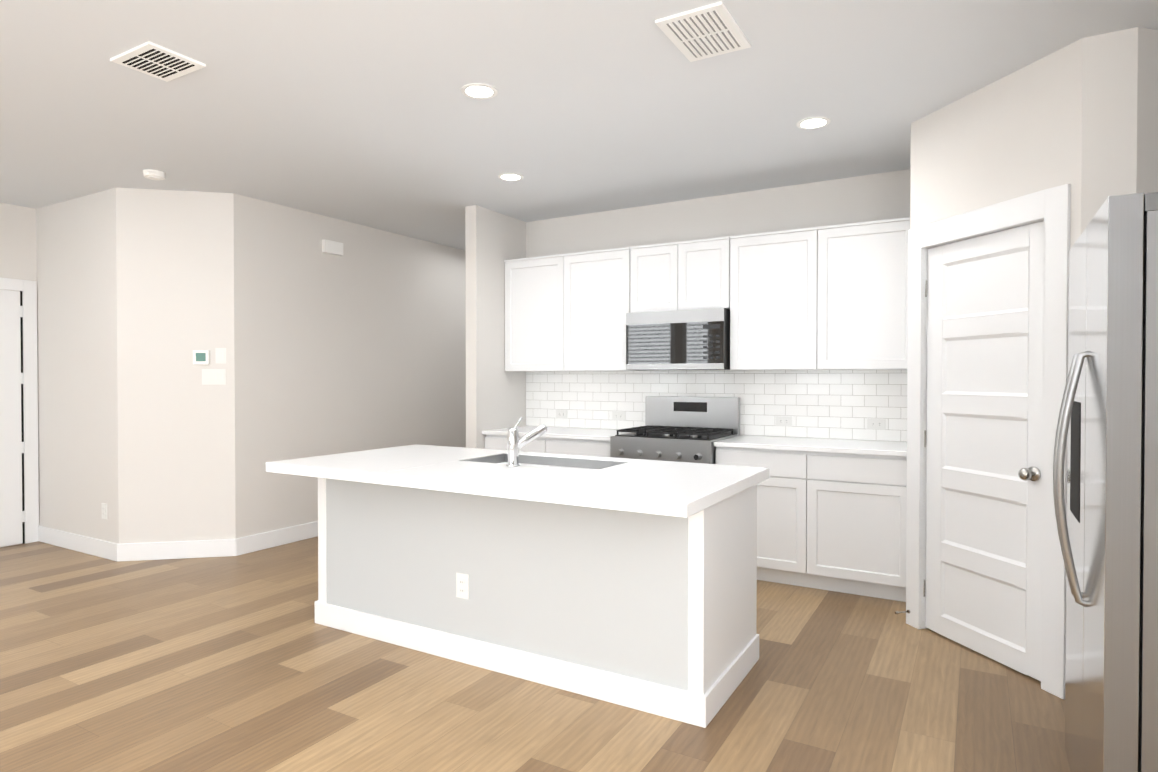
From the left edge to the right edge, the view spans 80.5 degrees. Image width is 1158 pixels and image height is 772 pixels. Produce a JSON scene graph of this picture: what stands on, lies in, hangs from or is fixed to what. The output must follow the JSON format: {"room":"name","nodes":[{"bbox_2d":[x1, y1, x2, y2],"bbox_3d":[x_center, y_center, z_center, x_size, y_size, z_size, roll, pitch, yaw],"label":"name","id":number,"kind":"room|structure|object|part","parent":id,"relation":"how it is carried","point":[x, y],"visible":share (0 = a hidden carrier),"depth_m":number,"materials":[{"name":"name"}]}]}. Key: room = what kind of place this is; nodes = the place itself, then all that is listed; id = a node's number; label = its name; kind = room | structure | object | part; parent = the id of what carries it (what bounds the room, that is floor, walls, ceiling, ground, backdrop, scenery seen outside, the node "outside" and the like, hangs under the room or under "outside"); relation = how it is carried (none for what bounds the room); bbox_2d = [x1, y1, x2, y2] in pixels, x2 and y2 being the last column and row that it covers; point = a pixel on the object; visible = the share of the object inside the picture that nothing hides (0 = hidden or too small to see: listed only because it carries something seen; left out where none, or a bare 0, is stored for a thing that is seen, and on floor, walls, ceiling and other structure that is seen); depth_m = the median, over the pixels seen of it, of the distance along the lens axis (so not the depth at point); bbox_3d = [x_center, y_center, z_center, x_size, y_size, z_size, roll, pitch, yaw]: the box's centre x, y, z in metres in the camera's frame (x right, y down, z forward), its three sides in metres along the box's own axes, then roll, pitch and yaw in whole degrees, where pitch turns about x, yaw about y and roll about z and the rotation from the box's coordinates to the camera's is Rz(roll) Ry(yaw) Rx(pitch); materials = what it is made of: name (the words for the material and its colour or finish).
{"room":"kitchen","nodes":[
{"label":"kitchen","id":0,"kind":"room"},
{"bbox_2d":[0,202,38,547],"bbox_3d":[-5.926,-0.058,3.211,0.110,2.730,5.665,0,1,30],"label":"wall","id":1,"kind":"structure","parent":0,"point":[18,257],"depth_m":5.51,"materials":[{"name":"white paint"}]},
{"bbox_2d":[0,277,38,546],"bbox_3d":[-4.713,0.215,5.170,0.019,2.138,1.049,0,1,30],"label":"door","id":2,"kind":"structure","parent":1,"relation":"attached to","point":[19,502],"depth_m":5.51,"materials":[{"name":"white wood"}]},
{"bbox_2d":[36,188,118,543],"bbox_3d":[-3.885,-0.085,5.364,1.250,2.730,0.110,0,1,30],"label":"wall","id":3,"kind":"structure","parent":0,"point":[77,355],"depth_m":5.29,"materials":[{"name":"white paint"}]},
{"bbox_2d":[38,525,117,561],"bbox_3d":[-3.914,1.216,5.325,1.255,0.130,0.014,0,1,30],"label":"baseboard","id":4,"kind":"structure","parent":3,"relation":"attached to","point":[85,544],"depth_m":5.28,"materials":[{"name":"white wood"}]},
{"bbox_2d":[101,503,106,518],"bbox_3d":[-3.544,0.934,5.108,0.072,0.116,0.009,0,1,30],"label":"outlet","id":5,"kind":"object","parent":3,"relation":"attached to","point":[104,510],"visible":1,"depth_m":5.10,"materials":[{"name":"white plastic"}]},
{"bbox_2d":[116,188,235,543],"bbox_3d":[-2.994,-0.082,5.133,0.794,2.730,0.110,0,1,-11],"label":"wall","id":6,"kind":"structure","parent":0,"point":[175,309],"depth_m":5.08,"materials":[{"name":"white paint"}]},
{"bbox_2d":[118,539,235,561],"bbox_3d":[-2.982,1.219,5.088,0.801,0.130,0.014,0,1,-11],"label":"baseboard","id":7,"kind":"structure","parent":6,"relation":"attached to","point":[174,550],"depth_m":5.08,"materials":[{"name":"white wood"}]},
{"bbox_2d":[193,350,209,364],"bbox_3d":[-2.814,-0.212,5.099,0.108,0.104,0.023,0,1,-11],"label":"thermostat","id":8,"kind":"object","parent":6,"relation":"attached to","point":[201,357],"visible":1,"depth_m":5.09,"materials":[{"name":"white plastic"}]},
{"bbox_2d":[202,369,225,384],"bbox_3d":[-2.734,-0.069,5.123,0.164,0.116,0.010,0,1,-11],"label":"light switch","id":9,"kind":"object","parent":6,"relation":"attached to","point":[213,376],"visible":1,"depth_m":5.12,"materials":[{"name":"white plastic"}]},
{"bbox_2d":[215,348,225,363],"bbox_3d":[-2.686,-0.227,5.131,0.072,0.116,0.010,0,1,-11],"label":"light switch","id":10,"kind":"object","parent":6,"relation":"attached to","point":[220,355],"visible":1,"depth_m":5.13,"materials":[{"name":"white plastic"}]},
{"bbox_2d":[233,193,465,538],"bbox_3d":[-1.432,-0.108,7.262,0.110,2.730,4.810,0,1,30],"label":"wall","id":11,"kind":"structure","parent":0,"point":[359,344],"depth_m":5.91,"materials":[{"name":"white paint"}]},
{"bbox_2d":[236,521,317,555],"bbox_3d":[-1.379,1.192,7.245,0.014,0.130,4.815,0,1,30],"label":"baseboard","id":12,"kind":"structure","parent":11,"relation":"attached to","point":[260,541],"depth_m":5.45,"materials":[{"name":"white wood"}]},
{"bbox_2d":[322,239,342,255],"bbox_3d":[-2.125,-1.195,5.911,0.036,0.107,0.200,0,1,30],"label":"box","id":13,"kind":"object","parent":11,"relation":"attached to","point":[332,247],"visible":0.98,"depth_m":5.89,"materials":[{"name":"white plastic"}]},
{"bbox_2d":[465,205,525,448],"bbox_3d":[0.039,-0.106,7.095,0.110,2.730,3.620,0,1,30],"label":"wall","id":14,"kind":"structure","parent":0,"point":[495,390],"depth_m":5.64,"materials":[{"name":"white paint"}]},
{"bbox_2d":[0,536,1070,771],"bbox_3d":[-1.114,1.328,3.513,8.520,0.050,11.600,0,1,30],"label":"floor","id":15,"kind":"structure","parent":0,"point":[244,662],"depth_m":2.89,"materials":[{"name":"brown wood"}]},
{"bbox_2d":[266,417,768,727],"bbox_3d":[-0.345,0.729,3.388,2.281,1.159,1.086,0,1,30],"label":"kitchen island","id":16,"kind":"object","parent":15,"relation":"on","point":[628,582],"visible":1,"depth_m":3.03,"materials":[{"name":"grey paint"}]},
{"bbox_2d":[456,573,468,598],"bbox_3d":[-0.553,0.947,3.240,0.072,0.116,0.009,0,1,30],"label":"outlet","id":17,"kind":"object","parent":16,"relation":"attached to","point":[462,585],"visible":1,"depth_m":3.23,"materials":[{"name":"white plastic"}]},
{"bbox_2d":[266,444,768,517],"bbox_3d":[-0.343,0.415,3.383,2.276,0.050,1.086,0,1,30],"label":"island countertop","id":18,"kind":"structure","parent":16,"relation":"on","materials":[{"name":"white stone"}]},
{"bbox_2d":[506,417,546,467],"bbox_3d":[-0.256,0.270,3.340,0.130,0.241,0.202,0,1,30],"label":"faucet","id":19,"kind":"object","parent":18,"relation":"on","point":[515,443],"depth_m":3.29,"materials":[{"name":"silver metal"}]},
{"bbox_2d":[463,454,627,468],"bbox_3d":[-0.179,0.530,3.538,0.799,0.276,0.399,0,1,30],"label":"sink","id":20,"kind":"object","parent":18,"relation":"in","point":[529,460],"depth_m":3.71,"materials":[{"name":"silver metal"}]},
{"bbox_2d":[485,435,609,456],"bbox_3d":[-0.108,0.836,5.558,1.187,0.884,0.606,0,1,30],"label":"base cabinet","id":21,"kind":"object","parent":15,"relation":"on","point":[598,448],"visible":0.12,"depth_m":5.24,"materials":[{"name":"white"}]},
{"bbox_2d":[482,426,630,440],"bbox_3d":[-0.115,0.378,5.540,1.189,0.030,0.635,0,1,30],"label":"countertop","id":22,"kind":"structure","parent":21,"relation":"on","point":[581,433],"depth_m":5.38,"materials":[{"name":"white stone"}]},
{"bbox_2d":[610,396,739,463],"bbox_3d":[0.704,0.686,5.007,0.752,1.198,0.706,0,1,30],"label":"gas range","id":23,"kind":"object","parent":15,"relation":"on","point":[684,429],"visible":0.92,"depth_m":4.99,"materials":[{"name":"silver metal"}]},
{"bbox_2d":[716,447,906,601],"bbox_3d":[1.585,0.848,4.572,1.195,0.884,0.606,0,1,30],"label":"base cabinet","id":24,"kind":"object","parent":15,"relation":"on","point":[836,522],"visible":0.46,"depth_m":4.25,"materials":[{"name":"white wood"}]},
{"bbox_2d":[714,435,906,456],"bbox_3d":[1.578,0.390,4.555,1.197,0.030,0.635,0,1,30],"label":"countertop","id":25,"kind":"structure","parent":24,"relation":"on","point":[886,448],"depth_m":4.41,"materials":[{"name":"white stone"}]},
{"bbox_2d":[1053,192,1157,771],"bbox_3d":[1.807,0.429,1.864,0.854,1.790,0.831,0,1,30],"label":"refrigerator","id":26,"kind":"object","parent":15,"relation":"on","point":[1107,428],"visible":1,"depth_m":1.68,"materials":[{"name":"silver metal"}]},
{"bbox_2d":[0,0,1157,249],"bbox_3d":[-1.114,-1.451,3.479,8.520,0.050,11.600,0,1,30],"label":"ceiling","id":27,"kind":"structure","parent":0,"point":[366,112],"depth_m":3.37,"materials":[{"name":"white paint"}]},
{"bbox_2d":[143,169,165,179],"bbox_3d":[-2.862,-1.418,4.613,0.132,0.044,0.132,0,1,30],"label":"smoke detector","id":28,"kind":"object","parent":27,"relation":"attached to","point":[151,174],"visible":0.98,"depth_m":4.58,"materials":[{"name":"white plastic"}]},
{"bbox_2d":[110,41,205,81],"bbox_3d":[-1.839,-1.414,2.994,0.306,0.012,0.242,0,1,30],"label":"ceiling vent","id":29,"kind":"object","parent":27,"relation":"in","point":[156,61],"visible":1,"depth_m":2.98,"materials":[{"name":"white plastic"}]},
{"bbox_2d":[461,83,497,98],"bbox_3d":[-0.481,-1.421,3.303,0.176,0.006,0.176,0,1,30],"label":"recessed light","id":30,"kind":"object","parent":27,"relation":"in","point":[478,91],"visible":1,"depth_m":3.30,"materials":[{"name":"white plastic"}]},
{"bbox_2d":[498,173,523,180],"bbox_3d":[-0.469,-1.438,4.715,0.176,0.006,0.176,0,1,30],"label":"recessed light","id":31,"kind":"object","parent":27,"relation":"in","point":[510,176],"visible":1,"depth_m":4.71,"materials":[{"name":"white plastic"}]},
{"bbox_2d":[655,1,750,61],"bbox_3d":[0.504,-1.409,2.746,0.266,0.016,0.380,0,1,30],"label":"ceiling vent","id":32,"kind":"object","parent":27,"relation":"in","point":[707,31],"visible":1,"depth_m":2.72,"materials":[{"name":"white plastic"}]},
{"bbox_2d":[796,117,830,128],"bbox_3d":[1.272,-1.426,3.715,0.176,0.006,0.176,0,1,30],"label":"recessed light","id":33,"kind":"object","parent":27,"relation":"in","point":[812,122],"visible":1,"depth_m":3.71,"materials":[{"name":"white plastic"}]},
{"bbox_2d":[526,169,909,441],"bbox_3d":[0.970,-0.084,5.338,3.268,2.730,0.110,0,1,30],"label":"wall","id":34,"kind":"structure","parent":0,"point":[875,197],"depth_m":5.15,"materials":[{"name":"white paint"}]},
{"bbox_2d":[556,410,567,418],"bbox_3d":[-0.148,0.243,5.913,0.116,0.072,0.009,0,1,30],"label":"outlet","id":35,"kind":"object","parent":34,"relation":"attached to","point":[561,413],"visible":1,"depth_m":5.91,"materials":[{"name":"white plastic"}]},
{"bbox_2d":[504,247,646,371],"bbox_3d":[-0.043,-0.595,5.659,1.179,0.943,0.326,0,1,30],"label":"upper cabinet","id":36,"kind":"object","parent":34,"relation":"attached to","point":[566,312],"visible":0.94,"depth_m":5.50,"materials":[{"name":"white wood"}]},
{"bbox_2d":[612,411,624,420],"bbox_3d":[0.327,0.247,5.636,0.116,0.072,0.009,0,1,30],"label":"outlet","id":37,"kind":"object","parent":34,"relation":"attached to","point":[618,415],"visible":1,"depth_m":5.64,"materials":[{"name":"white plastic"}]},
{"bbox_2d":[630,236,729,312],"bbox_3d":[0.805,-0.808,5.163,0.776,0.505,0.326,0,1,30],"label":"upper cabinet","id":38,"kind":"object","parent":34,"relation":"attached to","point":[686,275],"visible":0.79,"depth_m":5.01,"materials":[{"name":"white wood"}]},
{"bbox_2d":[626,308,729,369],"bbox_3d":[0.783,-0.335,5.130,0.756,0.428,0.408,0,1,30],"label":"microwave","id":39,"kind":"object","parent":38,"relation":"attached to","point":[695,339],"visible":1,"depth_m":4.93,"materials":[{"name":"silver metal"}]},
{"bbox_2d":[526,370,906,441],"bbox_3d":[0.892,-0.329,5.310,3.154,1.390,0.008,0,1,30],"label":"backsplash","id":40,"kind":"structure","parent":34,"relation":"attached to","point":[835,404],"depth_m":5.07,"materials":[{"name":"white tile"}]},
{"bbox_2d":[776,416,791,425],"bbox_3d":[1.485,0.255,4.962,0.116,0.072,0.009,0,1,30],"label":"outlet","id":41,"kind":"object","parent":34,"relation":"attached to","point":[783,420],"visible":1,"depth_m":4.96,"materials":[{"name":"white plastic"}]},
{"bbox_2d":[730,217,909,369],"bbox_3d":[1.657,-0.583,4.670,1.187,0.943,0.326,0,1,30],"label":"upper cabinet","id":42,"kind":"object","parent":34,"relation":"attached to","point":[832,297],"visible":0.81,"depth_m":4.52,"materials":[{"name":"white wood"}]},
{"bbox_2d":[867,419,885,429],"bbox_3d":[2.021,0.259,4.650,0.116,0.072,0.009,0,1,30],"label":"outlet","id":43,"kind":"object","parent":34,"relation":"attached to","point":[879,424],"visible":1,"depth_m":4.65,"materials":[{"name":"white plastic"}]},
{"bbox_2d":[910,145,910,228],"bbox_3d":[2.080,-0.069,4.106,0.110,2.730,0.901,0,1,30],"label":"wall","id":44,"kind":"structure","parent":0,"point":[910,186],"depth_m":3.73,"materials":[{"name":"white paint"}]},
{"bbox_2d":[895,610,909,613],"bbox_3d":[1.752,1.226,3.710,0.087,0.020,0.020,0,1,-15],"label":"door stop","id":45,"kind":"object","parent":44,"relation":"attached to","point":[907,611],"visible":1,"depth_m":3.71,"materials":[{"name":"grey metal"}]},
{"bbox_2d":[911,38,1082,248],"bbox_3d":[1.982,-0.059,3.287,0.110,2.730,0.964,0,1,-15],"label":"wall","id":46,"kind":"structure","parent":0,"point":[1016,134],"depth_m":3.15,"materials":[{"name":"white paint"}]},
{"bbox_2d":[924,221,1043,680],"bbox_3d":[1.924,0.286,3.308,0.111,2.020,0.724,0,1,-15],"label":"pantry door","id":47,"kind":"structure","parent":46,"relation":"in","point":[984,434],"depth_m":3.28,"materials":[{"name":"white wood"}]},
{"bbox_3d":[1.848,0.282,3.656,0.012,1.690,0.011,0,1,-15],"label":"pantry door hinge","id":48,"kind":"part","parent":47,"relation":"part of","materials":[{"name":"silver metal"}]},
{"bbox_3d":[1.981,0.389,3.022,0.074,0.064,0.064,0,1,-15],"label":"pantry door knob","id":49,"kind":"part","parent":47,"relation":"part of","materials":[{"name":"silver metal"}]},
{"bbox_2d":[906,184,1070,698],"bbox_3d":[1.968,0.229,3.308,0.127,2.153,0.919,0,1,-15],"label":"door frame","id":50,"kind":"structure","parent":46,"relation":"attached to","point":[1050,208],"depth_m":2.95,"materials":[{"name":"white wood"}]},
{"bbox_2d":[1081,27,1137,233],"bbox_3d":[2.156,-0.053,2.809,0.177,2.730,0.110,0,1,30],"label":"wall","id":51,"kind":"structure","parent":0,"point":[1109,111],"depth_m":2.75,"materials":[{"name":"white paint"}]},
{"bbox_2d":[1136,27,1157,193],"bbox_3d":[2.718,-0.054,2.910,1.090,2.730,0.110,0,1,-15],"label":"wall","id":52,"kind":"structure","parent":0,"point":[1147,132],"depth_m":2.72,"materials":[{"name":"white paint"}]}
]}

